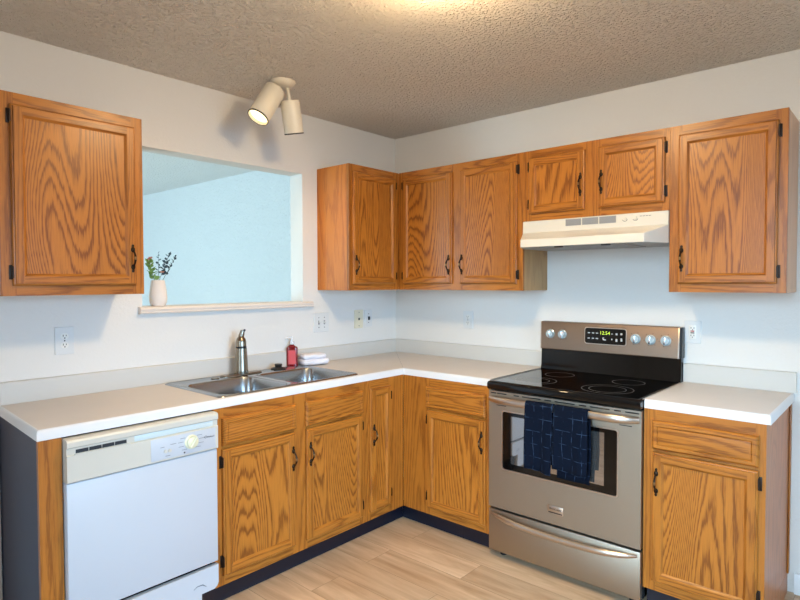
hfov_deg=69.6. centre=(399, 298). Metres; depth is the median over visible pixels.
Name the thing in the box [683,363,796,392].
backsplash
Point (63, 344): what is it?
receptacle
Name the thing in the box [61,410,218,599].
dishwasher
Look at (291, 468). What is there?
base cabinet
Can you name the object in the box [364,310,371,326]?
light switch
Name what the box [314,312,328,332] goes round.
light switch
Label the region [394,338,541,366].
backsplash
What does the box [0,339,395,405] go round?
backsplash
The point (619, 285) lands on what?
wall
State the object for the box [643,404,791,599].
base cabinet
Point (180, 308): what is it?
trim
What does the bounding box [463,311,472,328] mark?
power outlet
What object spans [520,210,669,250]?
range hood
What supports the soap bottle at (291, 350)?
on the countertop at (46, 408)
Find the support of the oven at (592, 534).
in the stove at (592, 534)
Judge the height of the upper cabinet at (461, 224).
0.758 m
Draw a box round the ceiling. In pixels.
[0,0,799,195]
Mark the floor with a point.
(403, 558)
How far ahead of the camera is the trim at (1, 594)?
2.37 m
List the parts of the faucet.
deck plate, lever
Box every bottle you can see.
[285,336,297,365]
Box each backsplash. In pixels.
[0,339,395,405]
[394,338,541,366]
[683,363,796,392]
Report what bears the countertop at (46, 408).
on the base cabinet at (291, 468)
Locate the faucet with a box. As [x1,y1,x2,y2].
[220,329,261,377]
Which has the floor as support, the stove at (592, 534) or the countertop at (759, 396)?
the stove at (592, 534)
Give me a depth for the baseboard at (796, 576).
2.60 m
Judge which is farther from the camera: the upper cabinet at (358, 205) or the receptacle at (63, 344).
the upper cabinet at (358, 205)
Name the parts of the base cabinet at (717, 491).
handle, door, drawer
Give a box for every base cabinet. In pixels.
[210,382,365,599]
[358,375,402,536]
[403,375,490,546]
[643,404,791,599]
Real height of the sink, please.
0.185 m
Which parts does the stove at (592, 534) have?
trim, knob, knob, drawer handle, storage drawer, cooktop frame, cooktop glass, control panel, panel trim, knob, knob, trim, knob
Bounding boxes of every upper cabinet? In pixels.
[0,90,143,295]
[317,163,398,289]
[398,152,546,290]
[523,127,670,221]
[669,107,798,292]
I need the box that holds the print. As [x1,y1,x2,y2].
[588,332,621,341]
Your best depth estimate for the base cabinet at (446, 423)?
3.17 m
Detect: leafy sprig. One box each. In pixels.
[145,257,163,279]
[156,251,160,275]
[157,252,170,279]
[163,255,176,278]
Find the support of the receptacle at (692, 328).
attached to the power outlet at (693, 329)
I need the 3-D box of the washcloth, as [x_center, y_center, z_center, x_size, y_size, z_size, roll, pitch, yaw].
[-0.527,0.366,3.515,0.173,0.071,0.110,-1,2,-34]
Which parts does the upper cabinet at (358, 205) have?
handle, frame, door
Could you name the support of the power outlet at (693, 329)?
attached to the wall at (619, 285)
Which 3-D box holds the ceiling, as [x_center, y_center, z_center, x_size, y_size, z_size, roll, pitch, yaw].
[-1.542,-1.130,2.157,9.840,0.080,5.240,1,2,41]
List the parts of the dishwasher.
control panel, access panel, latch handle, dial plate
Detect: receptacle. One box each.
[60,333,68,339]
[61,342,68,347]
[689,325,695,338]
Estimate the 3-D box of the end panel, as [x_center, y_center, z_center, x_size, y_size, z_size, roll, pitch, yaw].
[-1.430,0.921,2.199,0.582,0.874,0.074,1,2,41]
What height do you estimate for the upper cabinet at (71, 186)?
0.758 m
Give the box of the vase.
[149,280,166,305]
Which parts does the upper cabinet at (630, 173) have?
door, handle, handle, door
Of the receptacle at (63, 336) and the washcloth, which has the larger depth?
the washcloth
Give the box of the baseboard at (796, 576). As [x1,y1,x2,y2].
[794,573,799,595]
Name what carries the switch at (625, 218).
attached to the range hood
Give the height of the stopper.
0.032 m
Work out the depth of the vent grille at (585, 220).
2.90 m
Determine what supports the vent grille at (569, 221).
attached to the range hood
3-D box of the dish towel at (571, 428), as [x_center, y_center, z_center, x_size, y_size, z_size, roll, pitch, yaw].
[0.780,0.666,2.624,0.167,0.349,0.056,1,2,41]
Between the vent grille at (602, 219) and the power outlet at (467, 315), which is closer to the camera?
the vent grille at (602, 219)
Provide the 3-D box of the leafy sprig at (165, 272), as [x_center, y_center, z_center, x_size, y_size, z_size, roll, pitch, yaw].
[-1.191,-0.128,2.934,0.028,0.195,0.115,1,2,31]
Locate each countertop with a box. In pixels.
[0,338,541,441]
[644,363,796,424]
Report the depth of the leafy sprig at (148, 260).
2.88 m
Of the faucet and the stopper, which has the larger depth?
the stopper
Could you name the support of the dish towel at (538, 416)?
hanging from the stove at (592, 534)
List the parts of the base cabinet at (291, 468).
drawer, door, handle, handle, drawer, door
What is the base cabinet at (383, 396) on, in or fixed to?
on the floor
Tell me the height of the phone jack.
0.125 m
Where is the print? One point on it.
(592, 336)
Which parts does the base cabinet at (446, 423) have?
drawer, door, handle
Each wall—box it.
[0,31,395,593]
[142,49,799,592]
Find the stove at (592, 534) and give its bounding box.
[487,321,684,599]
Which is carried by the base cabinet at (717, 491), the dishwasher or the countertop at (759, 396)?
the countertop at (759, 396)
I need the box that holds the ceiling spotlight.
[248,77,303,134]
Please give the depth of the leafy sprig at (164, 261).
2.95 m
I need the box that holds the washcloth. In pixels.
[298,352,328,364]
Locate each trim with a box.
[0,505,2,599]
[138,301,313,313]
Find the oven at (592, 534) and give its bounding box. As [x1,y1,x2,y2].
[488,389,646,598]
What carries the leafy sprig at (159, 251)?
in the vase
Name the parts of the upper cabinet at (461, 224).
door, handle, handle, door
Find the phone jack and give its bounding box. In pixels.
[354,310,362,327]
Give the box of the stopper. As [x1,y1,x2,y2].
[271,363,285,369]
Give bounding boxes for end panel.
[0,417,64,599]
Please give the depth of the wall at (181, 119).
2.96 m
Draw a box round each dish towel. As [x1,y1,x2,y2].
[523,400,554,475]
[552,404,590,484]
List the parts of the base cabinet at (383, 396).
handle, door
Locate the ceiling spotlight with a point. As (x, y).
(271, 95)
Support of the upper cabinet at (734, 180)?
attached to the wall at (619, 285)
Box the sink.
[165,365,357,397]
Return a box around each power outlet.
[54,326,73,354]
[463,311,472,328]
[684,321,701,343]
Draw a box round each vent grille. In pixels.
[566,218,580,225]
[582,217,597,224]
[599,216,615,223]
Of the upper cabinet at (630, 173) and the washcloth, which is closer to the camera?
the upper cabinet at (630, 173)
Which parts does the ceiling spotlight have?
bulb, arm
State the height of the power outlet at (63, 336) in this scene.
0.122 m
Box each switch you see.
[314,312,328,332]
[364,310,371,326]
[623,216,637,221]
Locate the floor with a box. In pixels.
[224,477,799,599]

